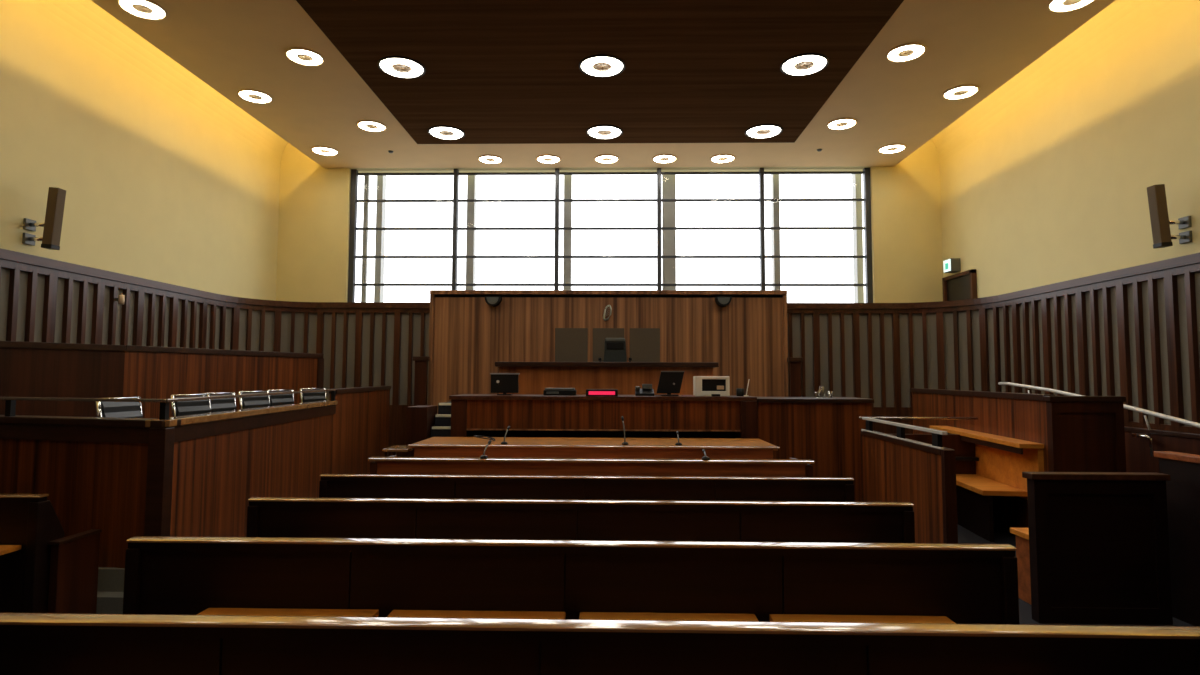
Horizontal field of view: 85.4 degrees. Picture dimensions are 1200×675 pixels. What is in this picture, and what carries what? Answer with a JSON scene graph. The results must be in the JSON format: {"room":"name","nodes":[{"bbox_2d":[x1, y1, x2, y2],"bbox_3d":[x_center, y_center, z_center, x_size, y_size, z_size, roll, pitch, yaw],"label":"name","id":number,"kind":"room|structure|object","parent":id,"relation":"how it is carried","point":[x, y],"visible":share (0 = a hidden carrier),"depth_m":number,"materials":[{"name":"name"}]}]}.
{"room":"courtroom","nodes":[
{"label":"courtroom","id":0,"kind":"room"},
{"bbox_2d":[0,0,287,300],"bbox_3d":[-6.015,-1.469,5.028,1.050,6.700,14.800,0,-3,1],"label":"wall","id":1,"kind":"structure","parent":0,"point":[165,178],"depth_m":8.56,"materials":[{"name":"yellow paint"}]},
{"bbox_2d":[22,187,65,249],"bbox_3d":[-6.121,-1.312,7.164,0.347,0.680,0.138,0,-3,1],"label":"speaker","id":2,"kind":"object","parent":1,"relation":"attached to","point":[52,225],"visible":1,"depth_m":7.13},
{"bbox_2d":[0,248,429,456],"bbox_3d":[-4.723,0.407,4.498,3.215,2.900,14.025,0,-3,1],"label":"wall","id":3,"kind":"structure","parent":0,"point":[362,344],"depth_m":10.30,"materials":[{"name":"brown wood"}]},
{"bbox_2d":[115,294,124,304],"bbox_3d":[-6.115,-0.486,8.277,0.115,0.130,0.070,0,-3,1],"label":"wall sensor","id":4,"kind":"object","parent":3,"relation":"attached to","point":[121,299],"visible":1,"depth_m":8.26,"materials":[{"name":"beige plastic"}]},
{"bbox_2d":[91,0,1114,167],"bbox_3d":[-0.033,-3.761,5.040,10.900,0.120,14.800,0,-3,1],"label":"ceiling","id":5,"kind":"structure","parent":0,"point":[232,46],"depth_m":8.87,"materials":[{"name":"beige paint"}]},
{"bbox_2d":[117,0,166,19],"bbox_3d":[-4.981,-3.579,7.078,0.448,0.030,0.448,0,-3,1],"label":"recessed light","id":6,"kind":"object","parent":5,"relation":"in","point":[146,9],"visible":1,"depth_m":7.08,"materials":[{"name":"beige paint"}]},
{"bbox_2d":[237,89,272,103],"bbox_3d":[-4.934,-3.444,9.303,0.448,0.030,0.448,0,-3,1],"label":"recessed light","id":7,"kind":"object","parent":5,"relation":"in","point":[256,96],"visible":1,"depth_m":9.27,"materials":[{"name":"beige paint"}]},
{"bbox_2d":[285,47,323,65],"bbox_3d":[-3.698,-3.510,8.149,0.448,0.030,0.448,0,-3,1],"label":"recessed light","id":8,"kind":"object","parent":5,"relation":"in","point":[303,56],"visible":1,"depth_m":8.12,"materials":[{"name":"beige paint"}]},
{"bbox_2d":[311,146,338,155],"bbox_3d":[-4.886,-3.307,11.549,0.448,0.030,0.448,0,-3,1],"label":"recessed light","id":9,"kind":"object","parent":5,"relation":"in","point":[322,150],"visible":1,"depth_m":11.52,"materials":[{"name":"beige paint"}]},
{"bbox_2d":[313,148,336,154],"bbox_3d":[-4.886,-3.307,11.549,0.400,0.030,0.400,0,-3,1],"label":"diffuser","id":10,"kind":"object","parent":9,"relation":"attached to","point":[322,151],"depth_m":11.54,"materials":[{"name":"white plastic"}]},
{"bbox_2d":[357,120,385,131],"bbox_3d":[-3.650,-3.373,10.394,0.448,0.030,0.448,0,-3,1],"label":"recessed light","id":11,"kind":"object","parent":5,"relation":"in","point":[368,125],"visible":1,"depth_m":10.37,"materials":[{"name":"beige paint"}]},
{"bbox_2d":[358,122,384,130],"bbox_3d":[-3.650,-3.373,10.394,0.400,0.030,0.400,0,-3,1],"label":"diffuser","id":12,"kind":"object","parent":11,"relation":"attached to","point":[368,126],"depth_m":10.37,"materials":[{"name":"white plastic"}]},
{"bbox_2d":[478,155,502,163],"bbox_3d":[-2.016,-3.271,11.966,0.448,0.030,0.448,0,-3,1],"label":"recessed light","id":13,"kind":"object","parent":5,"relation":"in","point":[489,159],"visible":1,"depth_m":11.93,"materials":[{"name":"white plastic"}]},
{"bbox_2d":[479,156,500,162],"bbox_3d":[-2.016,-3.271,11.966,0.400,0.030,0.400,0,-3,1],"label":"diffuser","id":14,"kind":"object","parent":13,"relation":"attached to","point":[485,159],"depth_m":11.94,"materials":[{"name":"white plastic"}]},
{"bbox_2d":[536,155,560,163],"bbox_3d":[-0.947,-3.269,11.943,0.448,0.030,0.448,0,-3,1],"label":"recessed light","id":15,"kind":"object","parent":5,"relation":"in","point":[548,159],"visible":1,"depth_m":11.91,"materials":[{"name":"beige paint"}]},
{"bbox_2d":[538,156,558,162],"bbox_3d":[-0.947,-3.269,11.943,0.400,0.030,0.400,0,-3,1],"label":"diffuser","id":16,"kind":"object","parent":15,"relation":"attached to","point":[543,159],"depth_m":11.92,"materials":[{"name":"white plastic"}]},
{"bbox_2d":[296,0,903,143],"bbox_3d":[-0.063,-3.729,4.367,6.430,0.024,13.460,0,-3,1],"label":"ceiling panel","id":17,"kind":"object","parent":5,"relation":"attached to","point":[498,71],"visible":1,"depth_m":8.16,"materials":[{"name":"brown wood"}]},
{"bbox_2d":[377,56,425,78],"bbox_3d":[-2.553,-3.467,8.372,0.594,0.030,0.594,0,-3,1],"label":"recessed light","id":18,"kind":"object","parent":17,"relation":"attached to","point":[395,66],"visible":1,"depth_m":8.34,"materials":[{"name":"beige plastic"}]},
{"bbox_2d":[428,125,464,139],"bbox_3d":[-2.505,-3.331,10.607,0.594,0.030,0.594,0,-3,1],"label":"recessed light","id":19,"kind":"object","parent":17,"relation":"attached to","point":[441,132],"visible":1,"depth_m":10.58,"materials":[{"name":"white plastic"}]},
{"bbox_2d":[579,54,624,77],"bbox_3d":[0.026,-3.461,8.317,0.594,0.030,0.594,0,-3,1],"label":"recessed light","id":20,"kind":"object","parent":17,"relation":"attached to","point":[601,65],"visible":1,"depth_m":8.29,"materials":[{"name":"beige plastic"}]},
{"bbox_2d":[586,125,622,138],"bbox_3d":[0.074,-3.325,10.552,0.594,0.030,0.594,0,-3,1],"label":"recessed light","id":21,"kind":"object","parent":17,"relation":"attached to","point":[598,131],"visible":1,"depth_m":10.52,"materials":[{"name":"beige plastic"}]},
{"bbox_2d":[745,124,782,138],"bbox_3d":[2.643,-3.319,10.497,0.594,0.030,0.594,0,-3,1],"label":"recessed light","id":22,"kind":"object","parent":17,"relation":"attached to","point":[762,131],"visible":1,"depth_m":10.46,"materials":[{"name":"beige plastic"}]},
{"bbox_2d":[780,53,828,75],"bbox_3d":[2.596,-3.455,8.262,0.594,0.030,0.594,0,-3,1],"label":"recessed light","id":23,"kind":"object","parent":17,"relation":"attached to","point":[805,64],"visible":1,"depth_m":8.23,"materials":[{"name":"beige plastic"}]},
{"bbox_2d":[595,154,618,163],"bbox_3d":[0.123,-3.267,11.920,0.448,0.030,0.448,0,-3,1],"label":"recessed light","id":24,"kind":"object","parent":5,"relation":"in","point":[606,158],"visible":1,"depth_m":11.89,"materials":[{"name":"beige paint"}]},
{"bbox_2d":[596,156,617,162],"bbox_3d":[0.123,-3.267,11.920,0.400,0.030,0.400,0,-3,1],"label":"diffuser","id":25,"kind":"object","parent":24,"relation":"attached to","point":[601,159],"depth_m":11.90,"materials":[{"name":"white plastic"}]},
{"bbox_2d":[652,154,676,162],"bbox_3d":[1.183,-3.264,11.898,0.448,0.030,0.448,0,-3,1],"label":"recessed light","id":26,"kind":"object","parent":5,"relation":"in","point":[663,158],"visible":1,"depth_m":11.87,"materials":[{"name":"beige paint"}]},
{"bbox_2d":[654,156,675,162],"bbox_3d":[1.183,-3.264,11.898,0.400,0.030,0.400,0,-3,1],"label":"diffuser","id":27,"kind":"object","parent":26,"relation":"attached to","point":[659,159],"depth_m":11.90,"materials":[{"name":"white plastic"}]},
{"bbox_2d":[710,154,734,162],"bbox_3d":[2.243,-3.262,11.875,0.448,0.030,0.448,0,-3,1],"label":"recessed light","id":28,"kind":"object","parent":5,"relation":"in","point":[721,158],"visible":1,"depth_m":11.84,"materials":[{"name":"beige paint"}]},
{"bbox_2d":[827,118,856,129],"bbox_3d":[3.808,-3.356,10.234,0.448,0.030,0.448,0,-3,1],"label":"recessed light","id":29,"kind":"object","parent":5,"relation":"in","point":[841,123],"visible":1,"depth_m":10.21,"materials":[{"name":"beige paint"}]},
{"bbox_2d":[828,120,854,128],"bbox_3d":[3.808,-3.356,10.234,0.400,0.030,0.400,0,-3,1],"label":"diffuser","id":30,"kind":"object","parent":29,"relation":"attached to","point":[834,124],"depth_m":10.23,"materials":[{"name":"white plastic"}]},
{"bbox_2d":[878,144,905,153],"bbox_3d":[5.092,-3.284,11.335,0.448,0.030,0.448,0,-3,1],"label":"recessed light","id":31,"kind":"object","parent":5,"relation":"in","point":[892,148],"visible":1,"depth_m":11.31,"materials":[{"name":"beige paint"}]},
{"bbox_2d":[880,145,903,152],"bbox_3d":[5.092,-3.284,11.335,0.400,0.030,0.400,0,-3,1],"label":"diffuser","id":32,"kind":"object","parent":31,"relation":"attached to","point":[887,148],"depth_m":11.32,"materials":[{"name":"white plastic"}]},
{"bbox_2d":[886,43,925,61],"bbox_3d":[3.760,-3.492,7.989,0.448,0.030,0.448,0,-3,1],"label":"recessed light","id":33,"kind":"object","parent":5,"relation":"in","point":[909,51],"visible":1,"depth_m":7.96,"materials":[{"name":"beige paint"}]},
{"bbox_2d":[943,85,978,99],"bbox_3d":[5.044,-3.421,9.089,0.448,0.030,0.448,0,-3,1],"label":"recessed light","id":34,"kind":"object","parent":5,"relation":"in","point":[963,91],"visible":1,"depth_m":9.06,"materials":[{"name":"beige paint"}]},
{"bbox_2d":[1047,0,1093,11],"bbox_3d":[4.997,-3.556,6.864,0.448,0.030,0.448,0,-3,1],"label":"recessed light","id":35,"kind":"object","parent":5,"relation":"in","point":[1053,5],"visible":1,"depth_m":6.93,"materials":[{"name":"beige paint"}]},
{"bbox_2d":[276,139,942,302],"bbox_3d":[0.119,-0.997,12.434,13.000,6.700,0.300,0,-3,1],"label":"wall","id":36,"kind":"structure","parent":0,"point":[314,223],"depth_m":12.39,"materials":[{"name":"yellow paint"}]},
{"bbox_2d":[347,168,872,302],"bbox_3d":[0.172,-1.840,12.735,9.990,3.980,0.700,0,-3,1],"label":"window","id":37,"kind":"structure","parent":36,"relation":"in","point":[668,200],"depth_m":12.59,"materials":[{"name":"grey metal"}]},
{"bbox_2d":[787,253,1199,433],"bbox_3d":[4.610,0.428,4.297,3.215,2.900,14.025,0,-3,1],"label":"wall","id":38,"kind":"structure","parent":0,"point":[1133,333],"depth_m":9.49,"materials":[{"name":"brown wood"}]},
{"bbox_2d":[931,0,1199,297],"bbox_3d":[5.932,-1.442,4.771,1.050,6.700,14.800,0,-3,1],"label":"wall","id":39,"kind":"structure","parent":0,"point":[1045,180],"depth_m":8.52,"materials":[{"name":"yellow paint"}]},
{"bbox_2d":[943,258,960,272],"bbox_3d":[6.311,-1.287,11.663,0.188,0.230,0.250,0,-3,1],"label":"exit sign","id":40,"kind":"object","parent":39,"relation":"attached to","point":[952,265],"visible":1,"depth_m":11.54,"materials":[{"name":"grey plastic"}]},
{"bbox_2d":[942,269,976,300],"bbox_3d":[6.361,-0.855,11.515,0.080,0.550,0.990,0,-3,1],"label":"door","id":41,"kind":"structure","parent":39,"relation":"in","point":[963,285],"depth_m":11.44,"materials":[{"name":"black wood"}]},
{"bbox_2d":[1147,184,1191,247],"bbox_3d":[6.131,-1.308,7.003,0.347,0.680,0.138,0,-3,1],"label":"speaker","id":42,"kind":"object","parent":39,"relation":"attached to","point":[1160,222],"visible":1,"depth_m":6.97},
{"bbox_2d":[957,524,1194,626],"bbox_3d":[-0.054,1.988,4.690,13.000,0.200,15.200,0,-3,1],"label":"floor","id":43,"kind":"structure","parent":0,"point":[1001,536],"depth_m":6.31,"materials":[{"name":"grey carpet"}]},
{"bbox_2d":[0,494,64,612],"bbox_3d":[-4.712,1.377,3.820,2.720,0.880,0.530,0,-3,1],"label":"pew","id":44,"kind":"object","parent":43,"relation":"on","point":[28,522],"visible":0.69,"depth_m":3.88,"materials":[{"name":"brown wood"}]},
{"bbox_2d":[0,386,390,613],"bbox_3d":[-4.507,1.318,7.452,3.344,1.441,6.961,0,-3,1],"label":"box","id":45,"kind":"object","parent":43,"relation":"on","point":[108,482],"visible":0.73,"depth_m":4.62,"materials":[{"name":"brown wood"}]},
{"bbox_2d":[95,397,142,417],"bbox_3d":[-3.473,0.898,5.000,0.548,0.870,0.444,0,-3,1],"label":"chair","id":46,"kind":"object","parent":45,"relation":"on","point":[103,409],"visible":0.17,"depth_m":5.00,"materials":[{"name":"black leather"}]},
{"bbox_2d":[0,341,323,417],"bbox_3d":[-5.252,0.839,8.446,0.260,1.392,4.141,-1,-4,25],"label":"wooden partition","id":47,"kind":"object","parent":45,"relation":"on","point":[27,369],"visible":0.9,"depth_m":7.69,"materials":[{"name":"brown wood"}]},
{"bbox_2d":[170,394,210,416],"bbox_3d":[-3.533,0.955,5.931,0.548,0.870,0.444,0,-4,10],"label":"chair","id":48,"kind":"object","parent":45,"relation":"on","point":[181,408],"visible":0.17,"depth_m":5.95,"materials":[{"name":"black leather"}]},
{"bbox_2d":[202,392,236,412],"bbox_3d":[-3.601,0.989,6.491,0.548,0.870,0.444,0,-4,9],"label":"chair","id":49,"kind":"object","parent":45,"relation":"on","point":[225,404],"visible":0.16,"depth_m":6.56,"materials":[{"name":"black leather"}]},
{"bbox_2d":[238,391,269,409],"bbox_3d":[-3.664,1.035,7.252,0.548,0.870,0.444,-1,-4,14],"label":"chair","id":50,"kind":"object","parent":45,"relation":"on","point":[254,401],"visible":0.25,"depth_m":7.28,"materials":[{"name":"black leather"}]},
{"bbox_2d":[267,389,294,405],"bbox_3d":[-3.748,1.081,8.012,0.548,0.870,0.444,-1,-4,15],"label":"chair","id":51,"kind":"object","parent":45,"relation":"on","point":[284,399],"visible":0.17,"depth_m":8.08,"materials":[{"name":"black leather"}]},
{"bbox_2d":[299,388,326,402],"bbox_3d":[-3.845,1.145,9.084,0.548,0.870,0.444,-1,-4,25],"label":"chair","id":52,"kind":"object","parent":45,"relation":"on","point":[313,396],"visible":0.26,"depth_m":9.15,"materials":[{"name":"black leather"}]},
{"bbox_2d":[383,446,413,456],"bbox_3d":[-2.168,1.607,7.038,0.270,0.830,0.350,0,-3,1],"label":"side table","id":53,"kind":"object","parent":43,"relation":"on","point":[394,449],"visible":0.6,"depth_m":6.92,"materials":[{"name":"brown wood"}]},
{"bbox_2d":[413,356,429,405],"bbox_3d":[-2.987,1.281,10.793,0.250,1.930,0.130,0,-3,1],"label":"post","id":54,"kind":"object","parent":43,"relation":"on","point":[421,362],"visible":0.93,"depth_m":10.79,"materials":[{"name":"brown wood"}]},
{"bbox_2d":[406,405,437,456],"bbox_3d":[-2.392,1.524,8.726,0.270,1.200,0.500,0,-3,1],"label":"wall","id":55,"kind":"structure","parent":43,"relation":"on","point":[420,418],"depth_m":8.50,"materials":[{"name":"brown wood"}]},
{"bbox_2d":[431,403,450,436],"bbox_3d":[-2.071,1.497,8.550,0.340,1.234,0.882,0,-3,1],"label":"steps","id":56,"kind":"structure","parent":43,"relation":"on","point":[442,428],"depth_m":8.78,"materials":[{"name":"grey carpet"}]},
{"bbox_2d":[123,536,1018,623],"bbox_3d":[-0.151,1.336,2.873,3.860,0.880,0.830,0,-3,1],"label":"pew","id":57,"kind":"object","parent":43,"relation":"on","point":[938,583],"visible":0.62,"depth_m":2.81,"materials":[{"name":"brown wood"}]},
{"bbox_2d":[246,497,914,542],"bbox_3d":[-0.131,1.394,3.821,3.860,0.880,0.830,0,-3,1],"label":"pew","id":58,"kind":"object","parent":43,"relation":"on","point":[286,517],"visible":0.2,"depth_m":3.77,"materials":[{"name":"brown wood"}]},
{"bbox_2d":[319,474,854,501],"bbox_3d":[-0.112,1.450,4.749,3.860,0.880,0.830,0,-3,1],"label":"pew","id":59,"kind":"object","parent":43,"relation":"on","point":[696,488],"visible":0.25,"depth_m":4.70,"materials":[{"name":"brown wood"}]},
{"bbox_2d":[368,455,813,476],"bbox_3d":[-0.086,1.522,5.932,3.900,0.880,0.560,0,-3,1],"label":"bench","id":60,"kind":"object","parent":43,"relation":"on","point":[791,467],"visible":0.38,"depth_m":5.70,"materials":[{"name":"orange wood"}]},
{"bbox_2d":[480,440,491,458],"bbox_3d":[-1.018,0.999,5.824,0.071,0.148,0.194,0,-4,10],"label":"microphone","id":61,"kind":"object","parent":60,"relation":"on","point":[483,456],"visible":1,"depth_m":5.76,"materials":[{"name":"black plastic"}]},
{"bbox_2d":[702,449,709,459],"bbox_3d":[0.932,1.040,5.781,0.072,0.076,0.196,0,-3,1],"label":"microphone","id":62,"kind":"object","parent":60,"relation":"on","point":[705,457],"visible":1,"depth_m":5.71,"materials":[{"name":"black plastic"}]},
{"bbox_2d":[408,437,778,458],"bbox_3d":[-0.068,1.601,7.239,3.880,0.882,0.960,0,-3,1],"label":"table","id":63,"kind":"object","parent":43,"relation":"on","point":[517,447],"visible":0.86,"depth_m":6.82,"materials":[{"name":"brown wood"}]},
{"bbox_2d":[474,435,494,440],"bbox_3d":[-1.282,1.121,7.224,0.242,0.060,0.170,0,-3,1],"label":"cable","id":64,"kind":"object","parent":63,"relation":"on","point":[480,436],"visible":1,"depth_m":7.25,"materials":[{"name":"black plastic"}]},
{"bbox_2d":[501,426,509,443],"bbox_3d":[-1.013,1.052,7.012,0.071,0.183,0.191,0,-4,10],"label":"microphone","id":65,"kind":"object","parent":63,"relation":"on","point":[508,427],"visible":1,"depth_m":6.97,"materials":[{"name":"black plastic"}]},
{"bbox_2d":[621,416,627,444],"bbox_3d":[0.266,1.000,7.002,0.076,0.294,0.179,0,-3,1],"label":"microphone","id":66,"kind":"object","parent":63,"relation":"on","point":[622,417],"visible":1,"depth_m":6.96,"materials":[{"name":"black plastic"}]},
{"bbox_2d":[675,431,681,445],"bbox_3d":[0.837,1.079,6.972,0.072,0.137,0.193,0,-3,1],"label":"microphone","id":67,"kind":"object","parent":63,"relation":"on","point":[677,432],"visible":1,"depth_m":6.92,"materials":[{"name":"black plastic"}]},
{"bbox_2d":[0,613,1199,674],"bbox_3d":[-0.172,1.279,1.935,3.860,0.880,0.830,0,-3,1],"label":"pew","id":68,"kind":"object","parent":43,"relation":"on","point":[30,643],"visible":1,"depth_m":1.89,"materials":[{"name":"brown wood"}]},
{"bbox_2d":[449,394,757,438],"bbox_3d":[0.033,1.436,8.465,3.850,1.360,0.830,0,-3,1],"label":"desk","id":69,"kind":"object","parent":43,"relation":"on","point":[490,415],"visible":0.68,"depth_m":8.16,"materials":[{"name":"brown wood"}]},
{"bbox_2d":[490,373,519,394],"bbox_3d":[-1.240,0.609,8.487,0.380,0.285,0.160,0,-3,1],"label":"monitor","id":70,"kind":"object","parent":69,"relation":"on","point":[504,383],"visible":0.96,"depth_m":8.44,"materials":[{"name":"black plastic"}]},
{"bbox_2d":[543,388,576,395],"bbox_3d":[-0.520,0.707,8.492,0.420,0.095,0.227,0,-3,1],"label":"recorder","id":71,"kind":"object","parent":69,"relation":"on","point":[548,391],"visible":0.99,"depth_m":8.39,"materials":[{"name":"black plastic"}]},
{"bbox_2d":[586,389,617,395],"bbox_3d":[0.024,0.695,8.176,0.400,0.085,0.097,0,-3,1],"label":"display","id":72,"kind":"object","parent":69,"relation":"on","point":[589,392],"visible":0.99,"depth_m":8.13,"materials":[{"name":"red plastic"}]},
{"bbox_2d":[635,384,653,395],"bbox_3d":[0.580,0.681,8.454,0.240,0.150,0.220,0,-3,1],"label":"telephone","id":73,"kind":"object","parent":69,"relation":"on","point":[646,390],"visible":1,"depth_m":8.42,"materials":[{"name":"black plastic"}]},
{"bbox_2d":[657,371,684,395],"bbox_3d":[0.911,0.595,8.432,0.361,0.322,0.180,0,-3,1],"label":"screen","id":74,"kind":"object","parent":69,"relation":"on","point":[670,382],"visible":1,"depth_m":8.38,"materials":[{"name":"black plastic"}]},
{"bbox_2d":[693,376,729,395],"bbox_3d":[1.442,0.631,8.438,0.435,0.255,0.260,0,-3,1],"label":"box","id":75,"kind":"object","parent":69,"relation":"on","point":[702,385],"visible":0.87,"depth_m":8.32,"materials":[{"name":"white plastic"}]},
{"bbox_2d":[736,388,743,395],"bbox_3d":[1.809,0.707,8.386,0.100,0.100,0.100,0,-3,1],"label":"pot","id":76,"kind":"object","parent":69,"relation":"on","point":[739,391],"visible":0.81,"depth_m":8.34,"materials":[{"name":"black plastic"}]},
{"bbox_2d":[495,362,718,394],"bbox_3d":[0.095,1.282,9.710,3.280,1.820,0.500,0,-3,1],"label":"desk","id":77,"kind":"object","parent":43,"relation":"on","point":[534,377],"visible":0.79,"depth_m":9.60,"materials":[{"name":"orange wood"}]},
{"bbox_2d":[428,290,787,413],"bbox_3d":[0.126,0.745,11.060,6.000,3.055,0.490,0,-3,1],"label":"backboard","id":78,"kind":"object","parent":43,"relation":"on","point":[748,336],"visible":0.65,"depth_m":10.92,"materials":[{"name":"brown wood"}]},
{"bbox_2d":[485,297,501,306],"bbox_3d":[-1.795,-0.603,10.923,0.269,0.155,0.148,0,-3,1],"label":"wall speaker","id":79,"kind":"object","parent":78,"relation":"attached to","point":[492,301],"visible":1,"depth_m":10.85,"materials":[{"name":"black plastic"}]},
{"bbox_2d":[487,297,497,303],"bbox_3d":[-1.796,-0.617,10.857,0.200,0.115,0.013,0,-3,1],"label":"grille","id":80,"kind":"object","parent":79,"relation":"attached to","point":[490,300],"depth_m":10.85,"materials":[{"name":"grey plastic"}]},
{"bbox_2d":[603,305,611,320],"bbox_3d":[0.123,-0.416,10.927,0.156,0.278,0.040,0,-3,1],"label":"harp emblem","id":81,"kind":"object","parent":78,"relation":"attached to","point":[605,310],"visible":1,"depth_m":10.92,"materials":[{"name":"silver metal"}]},
{"bbox_2d":[714,297,731,306],"bbox_3d":[2.054,-0.594,10.841,0.269,0.155,0.148,0,-3,1],"label":"wall speaker","id":82,"kind":"object","parent":78,"relation":"attached to","point":[720,301],"visible":1,"depth_m":10.77,"materials":[{"name":"black plastic"}]},
{"bbox_2d":[718,297,729,303],"bbox_3d":[2.053,-0.608,10.774,0.200,0.115,0.013,0,-3,1],"label":"grille","id":83,"kind":"object","parent":82,"relation":"attached to","point":[721,300],"depth_m":10.77,"materials":[{"name":"grey plastic"}]},
{"bbox_2d":[787,358,802,396],"bbox_3d":[3.212,1.296,10.660,0.230,1.930,0.130,0,-3,1],"label":"post","id":84,"kind":"object","parent":43,"relation":"on","point":[794,363],"visible":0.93,"depth_m":10.66,"materials":[{"name":"brown wood"}]},
{"bbox_2d":[757,397,873,501],"bbox_3d":[2.688,1.454,8.427,1.440,1.340,0.790,0,-3,1],"label":"wooden partition","id":85,"kind":"object","parent":43,"relation":"on","point":[826,431],"visible":0.72,"depth_m":8.09,"materials":[{"name":"brown wood"}]},
{"bbox_2d":[859,417,977,543],"bbox_3d":[3.622,1.433,6.474,1.450,1.150,2.170,0,-3,1],"label":"wooden partition","id":86,"kind":"object","parent":43,"relation":"on","point":[920,470],"visible":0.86,"depth_m":6.23,"materials":[{"name":"brown wood"}]},
{"bbox_2d":[911,388,1125,541],"bbox_3d":[4.325,1.367,7.822,1.062,1.450,3.822,0,-3,1],"label":"stand","id":87,"kind":"object","parent":43,"relation":"on","point":[1013,434],"visible":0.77,"depth_m":6.53,"materials":[{"name":"brown wood"}]},
{"bbox_2d":[929,426,1043,448],"bbox_3d":[4.237,1.097,7.293,0.218,0.045,2.340,0,-4,8],"label":"shelf","id":88,"kind":"object","parent":87,"relation":"attached to","point":[998,439],"depth_m":6.86,"materials":[{"name":"orange wood"}]},
{"bbox_2d":[1010,472,1172,624],"bbox_3d":[3.315,1.405,4.534,0.900,0.970,0.540,0,-3,1],"label":"bench","id":89,"kind":"object","parent":43,"relation":"on","point":[1094,548],"visible":1,"depth_m":4.29,"materials":[{"name":"brown wood"}]},
{"bbox_2d":[1124,426,1199,472],"bbox_3d":[5.434,1.473,6.610,0.191,1.100,4.802,0,-3,3],"label":"balustrade","id":90,"kind":"object","parent":43,"relation":"on","point":[1138,459],"depth_m":6.41,"materials":[{"name":"brown wood"}]},
{"bbox_2d":[998,382,1199,429],"bbox_3d":[5.426,0.751,6.676,0.099,0.552,4.453,0,-3,2],"label":"handrail","id":91,"kind":"object","parent":90,"relation":"attached to","point":[1148,412],"visible":0.77,"depth_m":6.53,"materials":[{"name":"white metal"}]},
{"bbox_2d":[1154,451,1199,626],"bbox_3d":[3.849,1.183,1.920,0.120,1.100,5.140,0,-3,1],"label":"bench","id":92,"kind":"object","parent":43,"relation":"on","point":[1183,487],"depth_m":4.29,"materials":[{"name":"brown wood"}]},
{"bbox_3d":[0.423,1.588,9.860,5.270,1.230,1.830,0,-3,1],"label":"floor","id":93,"kind":"structure","parent":0,"visible":0},
{"bbox_2d":[598,338,631,361],"bbox_3d":[0.238,0.488,10.225,0.520,0.982,0.384,0,-3,1],"label":"chair","id":94,"kind":"object","parent":93,"relation":"on","point":[614,348],"visible":0.61,"depth_m":10.36,"materials":[{"name":"grey leather"}]},
{"bbox_2d":[606,342,623,348],"bbox_3d":[0.242,0.135,10.363,0.280,0.110,0.020,0,-3,1],"label":"cushion","id":95,"kind":"object","parent":94,"relation":"on","point":[609,345],"depth_m":10.35,"materials":[{"name":"black leather"}]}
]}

